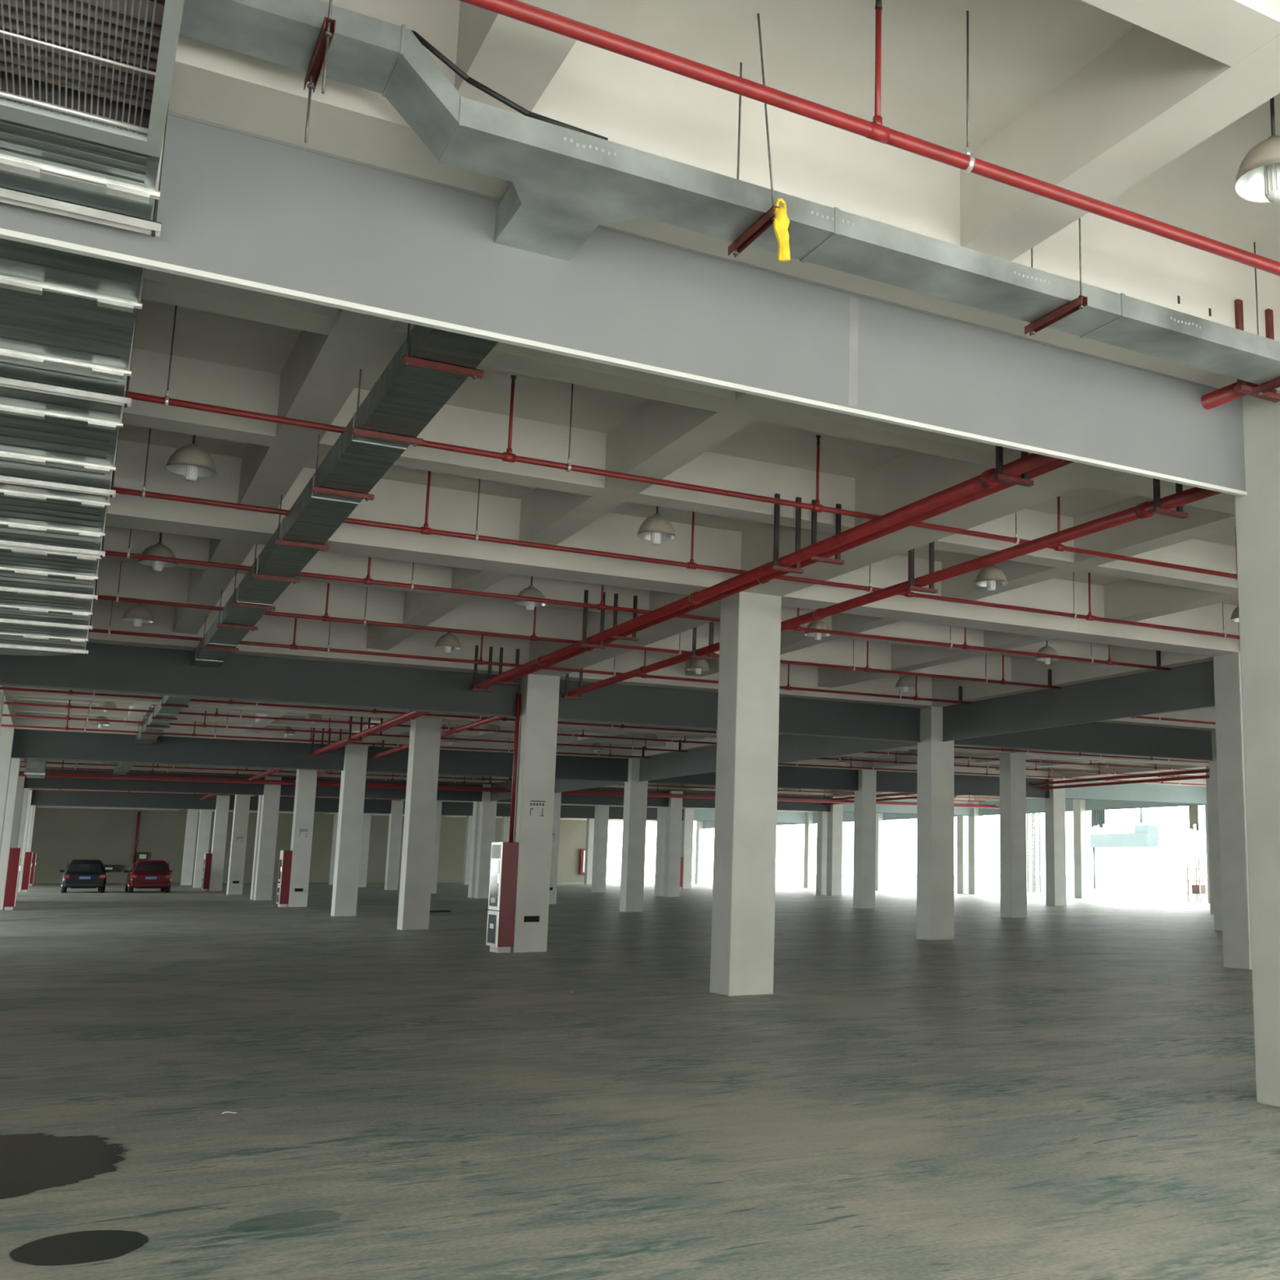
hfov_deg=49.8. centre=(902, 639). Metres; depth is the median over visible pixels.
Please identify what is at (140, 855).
control box
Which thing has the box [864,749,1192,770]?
pipe
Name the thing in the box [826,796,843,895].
concrete column
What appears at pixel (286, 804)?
ceiling beam
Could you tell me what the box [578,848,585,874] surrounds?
box
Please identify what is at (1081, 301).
hanger
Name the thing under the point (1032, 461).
pipe
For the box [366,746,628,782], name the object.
ceiling beam
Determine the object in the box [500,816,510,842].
concrete column
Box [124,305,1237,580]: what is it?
pipe
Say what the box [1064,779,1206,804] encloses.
ceiling beam
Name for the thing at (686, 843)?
concrete column
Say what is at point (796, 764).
pipe
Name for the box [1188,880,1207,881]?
shelf
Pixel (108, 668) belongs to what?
ceiling beam
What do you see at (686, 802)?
ceiling beam
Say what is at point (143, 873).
car
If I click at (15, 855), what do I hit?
tall cabinet
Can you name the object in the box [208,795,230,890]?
concrete column
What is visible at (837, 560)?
bracket
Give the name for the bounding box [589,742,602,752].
pendant lamp
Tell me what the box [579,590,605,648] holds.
bracket
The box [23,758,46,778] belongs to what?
duct
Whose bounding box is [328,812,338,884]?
concrete column
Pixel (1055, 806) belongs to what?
concrete column
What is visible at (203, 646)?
hanger
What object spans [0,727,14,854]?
concrete column
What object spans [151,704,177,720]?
hanger
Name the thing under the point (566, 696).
bracket
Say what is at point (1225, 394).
pipe
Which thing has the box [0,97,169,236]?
hanger
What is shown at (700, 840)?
concrete column
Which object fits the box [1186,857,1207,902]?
rack
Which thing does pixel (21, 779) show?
concrete column
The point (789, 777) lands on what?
ceiling beam
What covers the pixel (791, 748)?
ceiling beam
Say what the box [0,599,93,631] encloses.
hanger
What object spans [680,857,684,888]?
tall cabinet
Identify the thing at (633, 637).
bracket
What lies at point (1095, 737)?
ceiling beam
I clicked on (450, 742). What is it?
pendant lamp
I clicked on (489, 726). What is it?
pendant lamp
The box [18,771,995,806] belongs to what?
pipe
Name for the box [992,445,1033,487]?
bracket
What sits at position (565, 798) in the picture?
ceiling beam
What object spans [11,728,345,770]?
ceiling beam
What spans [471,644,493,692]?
bracket
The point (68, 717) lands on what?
pipe
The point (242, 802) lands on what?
concrete column
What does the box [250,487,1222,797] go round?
pipe
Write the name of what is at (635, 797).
concrete column
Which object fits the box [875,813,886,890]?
concrete column
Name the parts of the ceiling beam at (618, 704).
trim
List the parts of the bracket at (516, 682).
post, post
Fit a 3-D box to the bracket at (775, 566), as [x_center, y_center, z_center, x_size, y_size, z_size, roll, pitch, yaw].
[-1.137,-1.062,13.309,0.340,0.775,0.060,6,-11,-32]
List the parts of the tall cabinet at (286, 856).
door, glass pane, glass pane, door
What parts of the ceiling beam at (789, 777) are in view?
trim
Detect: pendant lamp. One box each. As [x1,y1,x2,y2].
[91,715,110,728]
[97,701,116,711]
[121,603,153,626]
[137,532,177,571]
[164,435,216,481]
[278,726,294,737]
[304,713,321,723]
[435,631,461,653]
[442,734,457,745]
[484,724,500,733]
[514,576,546,610]
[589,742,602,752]
[636,506,675,545]
[643,733,657,742]
[687,658,709,675]
[804,619,831,640]
[837,756,849,765]
[895,675,915,692]
[907,749,917,756]
[974,564,1008,591]
[1035,640,1059,664]
[1230,605,1239,622]
[1234,97,1279,202]
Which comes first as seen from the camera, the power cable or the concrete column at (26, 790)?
the power cable
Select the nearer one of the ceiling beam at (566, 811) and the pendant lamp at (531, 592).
the pendant lamp at (531, 592)
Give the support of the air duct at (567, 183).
hanging from the hanger at (763, 223)
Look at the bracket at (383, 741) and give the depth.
37.70 m
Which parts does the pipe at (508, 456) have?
hanger rod, hanger rod, hanger rod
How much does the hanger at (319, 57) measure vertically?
1.032 m
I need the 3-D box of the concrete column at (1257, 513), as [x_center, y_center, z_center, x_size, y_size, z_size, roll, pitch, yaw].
[2.668,0.625,8.892,0.570,4.740,0.540,6,-11,-32]
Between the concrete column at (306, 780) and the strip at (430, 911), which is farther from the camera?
the concrete column at (306, 780)
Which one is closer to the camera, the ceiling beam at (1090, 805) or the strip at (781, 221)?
the strip at (781, 221)
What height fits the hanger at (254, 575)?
1.027 m
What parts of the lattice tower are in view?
leg, leg, leg, leg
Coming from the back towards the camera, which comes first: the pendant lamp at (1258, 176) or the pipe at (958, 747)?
the pipe at (958, 747)
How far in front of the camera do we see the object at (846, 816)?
80.98 m
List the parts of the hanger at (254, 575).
rod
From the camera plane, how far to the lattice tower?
76.77 m
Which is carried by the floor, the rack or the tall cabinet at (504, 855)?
the tall cabinet at (504, 855)
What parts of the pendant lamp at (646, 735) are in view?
lamp shade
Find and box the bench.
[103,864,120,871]
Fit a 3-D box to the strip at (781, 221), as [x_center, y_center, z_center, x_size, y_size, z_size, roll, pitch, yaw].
[-0.555,-1.893,6.166,0.082,0.307,0.058,6,-11,-32]
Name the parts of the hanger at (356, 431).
rod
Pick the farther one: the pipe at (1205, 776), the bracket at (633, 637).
the pipe at (1205, 776)
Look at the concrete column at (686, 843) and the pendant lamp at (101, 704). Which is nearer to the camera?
the pendant lamp at (101, 704)
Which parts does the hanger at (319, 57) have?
rod, rod, rod, rod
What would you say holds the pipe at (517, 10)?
hanging from the ceiling
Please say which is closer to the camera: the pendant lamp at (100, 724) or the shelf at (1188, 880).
the pendant lamp at (100, 724)
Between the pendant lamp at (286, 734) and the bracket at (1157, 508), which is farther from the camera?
the pendant lamp at (286, 734)
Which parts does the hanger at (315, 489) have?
rod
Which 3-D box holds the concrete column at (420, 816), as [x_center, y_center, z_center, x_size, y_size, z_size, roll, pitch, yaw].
[-10.945,4.139,30.319,0.570,4.740,0.540,6,-11,-32]
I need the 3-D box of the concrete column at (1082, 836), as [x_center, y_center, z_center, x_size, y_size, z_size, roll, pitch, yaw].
[8.352,9.586,62.121,0.570,4.740,0.540,6,-11,-32]
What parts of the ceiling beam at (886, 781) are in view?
trim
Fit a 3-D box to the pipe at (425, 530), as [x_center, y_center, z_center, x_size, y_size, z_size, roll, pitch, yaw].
[-4.333,-1.391,13.290,24.179,0.809,0.076,6,-11,-32]
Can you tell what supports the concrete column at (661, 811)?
on the floor
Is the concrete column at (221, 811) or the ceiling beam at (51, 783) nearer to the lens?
the ceiling beam at (51, 783)
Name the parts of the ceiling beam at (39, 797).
trim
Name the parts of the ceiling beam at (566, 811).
trim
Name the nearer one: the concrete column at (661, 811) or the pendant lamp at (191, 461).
the pendant lamp at (191, 461)
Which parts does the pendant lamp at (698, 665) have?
bulb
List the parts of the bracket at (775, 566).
post, post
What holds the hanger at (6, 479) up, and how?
hanging from the ceiling
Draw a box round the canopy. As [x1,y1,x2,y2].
[1090,808,1159,888]
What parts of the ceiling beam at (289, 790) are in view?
trim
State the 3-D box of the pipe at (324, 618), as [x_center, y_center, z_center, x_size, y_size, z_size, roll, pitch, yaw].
[-7.358,-0.611,18.052,24.179,0.809,0.076,6,-11,-32]
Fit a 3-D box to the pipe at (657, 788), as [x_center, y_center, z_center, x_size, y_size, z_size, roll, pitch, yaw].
[-6.181,6.788,61.861,24.616,0.715,0.070,6,-11,-32]
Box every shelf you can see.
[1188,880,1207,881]
[1188,893,1207,894]
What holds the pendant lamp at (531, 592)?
hanging from the ceiling
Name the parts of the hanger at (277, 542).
rod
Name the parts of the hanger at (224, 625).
rod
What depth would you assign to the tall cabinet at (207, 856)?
66.23 m
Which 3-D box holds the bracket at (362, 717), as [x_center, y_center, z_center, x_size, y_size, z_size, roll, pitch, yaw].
[-13.174,2.045,32.255,0.340,0.775,0.060,6,-11,-32]
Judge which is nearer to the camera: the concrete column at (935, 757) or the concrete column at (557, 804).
the concrete column at (935, 757)
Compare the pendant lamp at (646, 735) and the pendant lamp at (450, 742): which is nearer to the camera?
the pendant lamp at (646, 735)
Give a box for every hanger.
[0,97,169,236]
[0,309,137,407]
[0,426,119,497]
[0,506,107,557]
[0,560,99,600]
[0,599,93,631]
[0,630,88,654]
[136,725,157,742]
[141,714,164,736]
[146,706,169,728]
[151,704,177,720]
[160,695,188,707]
[201,614,239,652]
[217,590,257,631]
[231,568,275,611]
[251,543,300,583]
[275,494,329,551]
[303,0,335,142]
[311,382,376,501]
[352,368,423,446]
[402,323,483,379]
[728,13,780,257]
[1024,217,1087,335]
[1252,242,1279,395]
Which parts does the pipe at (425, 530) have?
hanger rod, hanger rod, hanger rod, hanger rod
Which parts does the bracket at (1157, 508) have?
post, post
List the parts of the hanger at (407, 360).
rod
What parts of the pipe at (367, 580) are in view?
hanger rod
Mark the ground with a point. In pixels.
(1138, 888)
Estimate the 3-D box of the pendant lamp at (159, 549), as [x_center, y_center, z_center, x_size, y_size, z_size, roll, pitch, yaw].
[-8.310,-1.151,14.981,0.392,0.770,0.392,6,-11,-32]
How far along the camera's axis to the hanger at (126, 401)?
7.58 m
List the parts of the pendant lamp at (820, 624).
bulb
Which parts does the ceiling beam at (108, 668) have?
trim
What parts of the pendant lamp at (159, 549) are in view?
bulb, lamp shade, stem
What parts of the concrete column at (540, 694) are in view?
name plate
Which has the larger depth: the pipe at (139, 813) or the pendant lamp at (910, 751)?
the pipe at (139, 813)
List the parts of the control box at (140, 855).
panel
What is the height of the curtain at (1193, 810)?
1.037 m
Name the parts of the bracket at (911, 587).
post, post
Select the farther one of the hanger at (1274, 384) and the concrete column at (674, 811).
the concrete column at (674, 811)
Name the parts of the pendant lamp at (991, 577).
bulb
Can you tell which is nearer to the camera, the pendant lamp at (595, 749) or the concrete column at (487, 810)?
the pendant lamp at (595, 749)
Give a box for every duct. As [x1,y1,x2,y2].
[0,0,184,655]
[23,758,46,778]
[112,324,497,774]
[178,0,1279,390]
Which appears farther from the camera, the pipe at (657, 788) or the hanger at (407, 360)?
the pipe at (657, 788)
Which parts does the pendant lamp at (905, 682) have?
bulb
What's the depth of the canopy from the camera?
83.66 m
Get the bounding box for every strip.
[429,910,450,912]
[773,197,790,261]
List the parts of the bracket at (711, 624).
post, post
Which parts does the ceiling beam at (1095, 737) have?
trim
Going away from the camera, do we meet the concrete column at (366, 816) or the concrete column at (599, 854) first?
the concrete column at (599, 854)
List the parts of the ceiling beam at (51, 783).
trim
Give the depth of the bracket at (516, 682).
22.94 m
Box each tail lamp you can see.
[63,874,70,878]
[99,874,106,878]
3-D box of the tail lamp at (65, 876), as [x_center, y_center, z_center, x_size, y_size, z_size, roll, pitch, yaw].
[-37.682,10.663,60.293,0.240,0.160,0.115,6,-11,-32]
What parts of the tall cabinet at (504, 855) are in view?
glass pane, door, glass pane, door, label panel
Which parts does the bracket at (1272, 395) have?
post, post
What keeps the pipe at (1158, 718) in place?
hanging from the ceiling
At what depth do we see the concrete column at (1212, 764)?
31.87 m
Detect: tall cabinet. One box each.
[3,848,22,910]
[21,852,32,891]
[29,853,36,885]
[201,853,212,890]
[275,850,293,906]
[485,693,520,952]
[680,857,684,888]
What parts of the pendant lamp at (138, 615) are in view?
bulb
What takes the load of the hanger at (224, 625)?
hanging from the ceiling
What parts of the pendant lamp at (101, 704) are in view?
lamp shade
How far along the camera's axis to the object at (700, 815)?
83.64 m
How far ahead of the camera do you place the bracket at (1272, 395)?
8.68 m
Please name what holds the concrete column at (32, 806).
on the floor
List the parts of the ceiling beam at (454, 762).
trim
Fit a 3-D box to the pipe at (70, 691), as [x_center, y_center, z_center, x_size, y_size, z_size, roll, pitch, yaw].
[-13.408,0.951,27.575,24.179,0.809,0.076,6,-11,-32]
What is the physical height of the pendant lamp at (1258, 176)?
0.770 m
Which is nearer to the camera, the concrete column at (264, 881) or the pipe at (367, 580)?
the pipe at (367, 580)
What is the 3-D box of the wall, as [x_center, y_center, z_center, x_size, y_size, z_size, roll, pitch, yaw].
[-42.974,13.974,92.221,46.894,5.450,0.250,6,-11,-32]
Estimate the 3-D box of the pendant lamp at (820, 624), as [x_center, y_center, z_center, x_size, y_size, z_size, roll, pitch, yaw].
[-1.218,-0.375,19.359,0.392,0.770,0.392,6,-11,-32]
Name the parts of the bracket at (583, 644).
post, post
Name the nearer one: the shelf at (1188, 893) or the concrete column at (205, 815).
the shelf at (1188, 893)
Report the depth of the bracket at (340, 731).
37.15 m
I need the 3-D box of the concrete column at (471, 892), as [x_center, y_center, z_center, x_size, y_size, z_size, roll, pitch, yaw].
[-18.023,8.573,57.004,0.570,4.740,0.540,6,-11,-32]
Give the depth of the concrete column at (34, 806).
76.86 m
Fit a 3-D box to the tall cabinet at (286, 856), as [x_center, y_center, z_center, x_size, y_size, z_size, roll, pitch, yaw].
[-20.428,7.882,44.170,0.315,1.830,0.620,6,-11,-32]
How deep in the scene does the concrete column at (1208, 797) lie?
43.43 m
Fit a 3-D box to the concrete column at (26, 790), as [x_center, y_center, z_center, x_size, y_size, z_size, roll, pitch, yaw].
[-36.747,8.193,55.388,0.570,4.740,0.540,6,-11,-32]
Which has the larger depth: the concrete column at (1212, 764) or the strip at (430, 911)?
the strip at (430, 911)
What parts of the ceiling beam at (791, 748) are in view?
trim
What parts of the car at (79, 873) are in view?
number plate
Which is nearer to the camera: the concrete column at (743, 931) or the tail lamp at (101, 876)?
the concrete column at (743, 931)
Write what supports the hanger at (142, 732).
hanging from the ceiling
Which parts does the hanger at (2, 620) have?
rod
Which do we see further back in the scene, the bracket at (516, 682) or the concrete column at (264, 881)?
the concrete column at (264, 881)
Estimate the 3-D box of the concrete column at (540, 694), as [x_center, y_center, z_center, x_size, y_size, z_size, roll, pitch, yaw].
[-6.400,2.966,23.165,0.570,4.740,0.569,6,-11,-32]
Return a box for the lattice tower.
[1026,813,1040,892]
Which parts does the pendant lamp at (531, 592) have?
lamp shade, bulb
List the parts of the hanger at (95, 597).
rod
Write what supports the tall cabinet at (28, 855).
on the floor
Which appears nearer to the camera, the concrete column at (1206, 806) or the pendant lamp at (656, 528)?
the pendant lamp at (656, 528)
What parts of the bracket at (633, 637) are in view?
post, post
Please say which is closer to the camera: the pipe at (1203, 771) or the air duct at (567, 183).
the air duct at (567, 183)
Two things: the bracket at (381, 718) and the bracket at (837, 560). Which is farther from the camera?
the bracket at (381, 718)
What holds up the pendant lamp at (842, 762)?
hanging from the ceiling
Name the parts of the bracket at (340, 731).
post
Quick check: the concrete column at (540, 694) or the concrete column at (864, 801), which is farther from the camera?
the concrete column at (864, 801)
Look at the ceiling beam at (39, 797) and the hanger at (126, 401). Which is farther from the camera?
the ceiling beam at (39, 797)
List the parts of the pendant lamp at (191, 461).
bulb, stem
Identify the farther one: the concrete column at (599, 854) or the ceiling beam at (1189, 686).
the concrete column at (599, 854)
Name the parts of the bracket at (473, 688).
post, post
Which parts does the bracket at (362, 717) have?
post, post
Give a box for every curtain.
[1091,809,1105,827]
[1188,805,1199,830]
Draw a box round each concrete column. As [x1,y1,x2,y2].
[0,692,4,731]
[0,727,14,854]
[0,757,20,910]
[10,767,26,848]
[17,788,24,848]
[17,788,29,890]
[17,790,32,892]
[25,805,33,852]
[28,805,35,852]
[180,808,199,885]
[192,808,212,888]
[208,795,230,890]
[226,794,250,894]
[250,795,262,899]
[253,776,281,900]
[287,768,317,906]
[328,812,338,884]
[330,744,368,915]
[358,813,371,887]
[384,800,403,889]
[396,717,441,929]
[431,800,442,893]
[462,815,472,884]
[467,801,479,897]
[474,783,497,898]
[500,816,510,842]
[511,674,559,952]
[548,791,561,904]
[583,818,594,884]
[591,804,608,892]
[619,758,648,911]
[654,806,666,896]
[662,791,683,897]
[680,808,693,888]
[694,821,706,884]
[709,591,781,995]
[803,812,816,888]
[815,811,827,894]
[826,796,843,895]
[853,769,875,908]
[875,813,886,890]
[916,706,954,940]
[956,815,968,893]
[968,801,983,894]
[999,753,1026,917]
[1044,778,1066,906]
[1072,799,1091,898]
[1204,804,1209,903]
[1205,766,1213,913]
[1208,730,1222,930]
[1213,652,1252,969]
[1234,389,1279,1107]
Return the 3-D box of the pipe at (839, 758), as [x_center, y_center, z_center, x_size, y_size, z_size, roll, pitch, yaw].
[4.407,4.012,45.202,24.616,0.809,0.076,6,-11,-32]
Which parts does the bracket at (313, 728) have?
post, post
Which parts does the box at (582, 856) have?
panel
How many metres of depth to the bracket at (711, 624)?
18.84 m
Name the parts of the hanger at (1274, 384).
rod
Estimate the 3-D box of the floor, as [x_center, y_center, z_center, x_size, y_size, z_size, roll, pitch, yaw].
[-13.163,9.751,48.924,50.833,0.200,104.977,6,-11,-32]
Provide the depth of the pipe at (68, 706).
30.55 m
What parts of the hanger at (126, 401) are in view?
rod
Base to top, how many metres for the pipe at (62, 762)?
0.809 m
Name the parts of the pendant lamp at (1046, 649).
lamp shade, bulb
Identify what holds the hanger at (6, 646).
hanging from the ceiling
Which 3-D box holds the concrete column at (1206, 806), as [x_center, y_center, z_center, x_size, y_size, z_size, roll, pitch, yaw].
[12.890,8.414,54.978,0.570,4.740,0.540,6,-11,-32]
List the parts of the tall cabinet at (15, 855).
door, door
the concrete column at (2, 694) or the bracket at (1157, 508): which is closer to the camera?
the bracket at (1157, 508)
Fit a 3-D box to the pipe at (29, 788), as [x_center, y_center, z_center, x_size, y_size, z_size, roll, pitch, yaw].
[-36.654,6.995,64.158,24.179,0.715,0.070,6,-11,-32]
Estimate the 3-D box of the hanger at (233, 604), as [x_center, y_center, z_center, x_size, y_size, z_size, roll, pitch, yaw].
[-7.672,-0.864,15.895,0.470,1.027,0.040,6,-11,-32]
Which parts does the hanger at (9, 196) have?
rod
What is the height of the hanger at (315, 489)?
1.027 m
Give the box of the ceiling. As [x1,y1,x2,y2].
[0,0,1279,822]
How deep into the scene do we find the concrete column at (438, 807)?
63.97 m
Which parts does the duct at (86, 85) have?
cross rod, louvre blade, louvre blade, louvre blade, louvre blade, cross rod, louvre blade, louvre blade, louvre blade, grille frame, louvre blade, louvre blade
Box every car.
[59,859,109,893]
[124,860,172,893]
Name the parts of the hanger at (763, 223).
rod, rod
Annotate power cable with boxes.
[411,30,608,140]
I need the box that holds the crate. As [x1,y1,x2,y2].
[1191,884,1205,893]
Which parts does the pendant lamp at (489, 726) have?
lamp shade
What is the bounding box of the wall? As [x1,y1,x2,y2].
[31,808,586,883]
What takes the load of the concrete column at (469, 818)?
on the floor
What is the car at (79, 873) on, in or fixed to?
on the floor
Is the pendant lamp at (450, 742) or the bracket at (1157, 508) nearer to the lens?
the bracket at (1157, 508)
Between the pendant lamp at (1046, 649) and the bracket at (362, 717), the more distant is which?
the bracket at (362, 717)
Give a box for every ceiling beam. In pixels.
[0,111,1247,496]
[0,642,520,717]
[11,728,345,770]
[23,768,264,795]
[31,790,217,809]
[228,795,391,813]
[280,777,482,801]
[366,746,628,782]
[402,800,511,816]
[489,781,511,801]
[497,788,669,807]
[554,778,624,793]
[557,680,919,742]
[560,804,683,820]
[639,745,716,782]
[648,765,858,791]
[682,791,830,811]
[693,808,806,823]
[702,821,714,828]
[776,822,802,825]
[777,733,917,763]
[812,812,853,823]
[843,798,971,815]
[875,770,1048,798]
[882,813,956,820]
[942,660,1214,742]
[954,721,1212,760]
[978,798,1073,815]
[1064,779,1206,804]
[1084,800,1204,810]
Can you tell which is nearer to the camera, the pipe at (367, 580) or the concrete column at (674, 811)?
the pipe at (367, 580)
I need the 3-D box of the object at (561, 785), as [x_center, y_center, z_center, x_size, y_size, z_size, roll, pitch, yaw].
[-10.647,4.710,45.741,0.044,0.720,7.973,6,-11,-32]
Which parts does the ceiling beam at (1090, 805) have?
trim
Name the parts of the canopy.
post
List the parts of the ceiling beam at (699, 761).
trim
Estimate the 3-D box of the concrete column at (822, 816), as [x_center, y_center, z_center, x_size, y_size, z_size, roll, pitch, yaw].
[-3.836,10.125,65.762,0.570,4.740,0.540,6,-11,-32]
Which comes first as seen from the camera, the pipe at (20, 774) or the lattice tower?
the pipe at (20, 774)
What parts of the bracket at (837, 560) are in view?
post, post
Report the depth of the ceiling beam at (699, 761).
39.28 m
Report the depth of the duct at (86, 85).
6.24 m
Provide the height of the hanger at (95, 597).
1.370 m
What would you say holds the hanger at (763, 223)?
hanging from the ceiling
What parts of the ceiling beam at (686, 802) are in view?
trim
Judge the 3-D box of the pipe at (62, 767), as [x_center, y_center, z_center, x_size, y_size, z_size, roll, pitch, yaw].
[-27.021,4.466,49.002,24.179,0.809,0.076,6,-11,-32]
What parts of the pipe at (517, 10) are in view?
hanger rod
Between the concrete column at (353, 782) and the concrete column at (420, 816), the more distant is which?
the concrete column at (353, 782)
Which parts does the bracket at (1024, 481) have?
post, post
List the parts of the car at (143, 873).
number plate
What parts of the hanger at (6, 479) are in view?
rod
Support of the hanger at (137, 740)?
hanging from the ceiling
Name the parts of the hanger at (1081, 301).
rod, rod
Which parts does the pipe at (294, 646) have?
hanger rod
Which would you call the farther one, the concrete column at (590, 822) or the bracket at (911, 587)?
the concrete column at (590, 822)
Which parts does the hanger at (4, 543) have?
rod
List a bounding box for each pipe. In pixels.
[0,687,717,733]
[0,716,651,758]
[2,703,688,751]
[3,699,716,744]
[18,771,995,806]
[18,773,999,808]
[19,760,496,784]
[20,760,512,781]
[29,788,400,800]
[88,600,971,704]
[97,560,1061,688]
[102,528,1171,671]
[110,428,1239,639]
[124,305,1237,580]
[133,812,140,862]
[199,453,1058,800]
[209,381,1257,797]
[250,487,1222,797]
[458,0,1279,275]
[595,786,985,801]
[617,783,999,799]
[777,756,1206,785]
[814,751,1205,779]
[823,774,1209,804]
[826,768,1209,799]
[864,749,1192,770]
[954,746,1208,763]
[1129,713,1215,724]
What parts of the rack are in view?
leg, leg, leg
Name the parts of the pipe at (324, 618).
hanger rod, hanger rod, hanger rod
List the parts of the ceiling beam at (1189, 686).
trim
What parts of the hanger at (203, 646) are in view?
rod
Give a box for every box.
[137,852,148,860]
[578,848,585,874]
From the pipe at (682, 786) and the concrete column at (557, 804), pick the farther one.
the pipe at (682, 786)
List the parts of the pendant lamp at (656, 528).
bulb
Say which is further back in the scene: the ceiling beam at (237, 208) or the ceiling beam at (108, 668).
the ceiling beam at (108, 668)
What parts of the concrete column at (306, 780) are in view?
name plate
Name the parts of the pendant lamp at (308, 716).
lamp shade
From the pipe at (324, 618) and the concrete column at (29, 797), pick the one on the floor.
the concrete column at (29, 797)
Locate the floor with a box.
[0,881,1279,1279]
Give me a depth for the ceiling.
11.02 m
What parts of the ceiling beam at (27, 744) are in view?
trim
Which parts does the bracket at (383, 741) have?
post, post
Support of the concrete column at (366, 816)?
on the floor
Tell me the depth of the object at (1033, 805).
65.68 m
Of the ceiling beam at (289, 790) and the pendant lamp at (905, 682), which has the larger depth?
the ceiling beam at (289, 790)
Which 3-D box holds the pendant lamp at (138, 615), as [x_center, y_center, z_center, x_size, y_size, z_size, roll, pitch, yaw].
[-10.578,-0.565,18.552,0.392,0.770,0.392,6,-11,-32]
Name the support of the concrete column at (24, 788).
on the floor
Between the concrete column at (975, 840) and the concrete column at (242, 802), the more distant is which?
the concrete column at (975, 840)
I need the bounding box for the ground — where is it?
[605,874,1208,902]
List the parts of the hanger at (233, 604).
rod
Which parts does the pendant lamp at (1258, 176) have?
lamp shade, bulb, stem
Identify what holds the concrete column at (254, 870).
on the floor
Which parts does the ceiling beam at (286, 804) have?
trim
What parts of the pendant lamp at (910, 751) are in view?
lamp shade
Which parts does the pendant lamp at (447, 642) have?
bulb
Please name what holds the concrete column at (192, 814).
on the floor
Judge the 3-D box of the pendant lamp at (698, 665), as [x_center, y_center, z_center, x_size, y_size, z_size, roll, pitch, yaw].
[-3.487,0.211,22.930,0.392,0.770,0.392,6,-11,-32]
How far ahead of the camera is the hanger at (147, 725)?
30.06 m
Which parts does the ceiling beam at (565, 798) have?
trim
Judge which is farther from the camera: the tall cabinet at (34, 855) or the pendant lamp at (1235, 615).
the tall cabinet at (34, 855)
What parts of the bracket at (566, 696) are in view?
post, post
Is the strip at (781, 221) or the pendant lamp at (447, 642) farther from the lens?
the pendant lamp at (447, 642)
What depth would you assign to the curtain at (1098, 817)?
61.32 m
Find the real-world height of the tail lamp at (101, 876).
0.160 m
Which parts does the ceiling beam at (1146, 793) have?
trim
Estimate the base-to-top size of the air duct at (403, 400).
0.214 m
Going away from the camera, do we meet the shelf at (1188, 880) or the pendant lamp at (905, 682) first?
the pendant lamp at (905, 682)
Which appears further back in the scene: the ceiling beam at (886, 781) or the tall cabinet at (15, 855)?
the ceiling beam at (886, 781)
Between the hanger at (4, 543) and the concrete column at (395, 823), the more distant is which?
the concrete column at (395, 823)
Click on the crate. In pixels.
(1195, 888)
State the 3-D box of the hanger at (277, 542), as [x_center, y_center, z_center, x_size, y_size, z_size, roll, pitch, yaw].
[-5.701,-1.372,12.793,0.470,1.027,0.040,6,-11,-32]
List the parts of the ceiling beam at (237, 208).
trim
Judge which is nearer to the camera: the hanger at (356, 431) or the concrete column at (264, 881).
the hanger at (356, 431)
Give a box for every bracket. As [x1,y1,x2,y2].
[310,727,324,755]
[326,728,342,751]
[346,715,363,741]
[366,716,382,736]
[370,739,384,759]
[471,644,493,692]
[496,647,519,684]
[563,668,583,699]
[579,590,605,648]
[610,593,638,640]
[689,621,715,660]
[770,493,804,573]
[808,499,844,564]
[906,541,937,593]
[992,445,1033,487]
[1151,478,1187,518]
[1234,298,1279,402]
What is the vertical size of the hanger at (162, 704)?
1.027 m

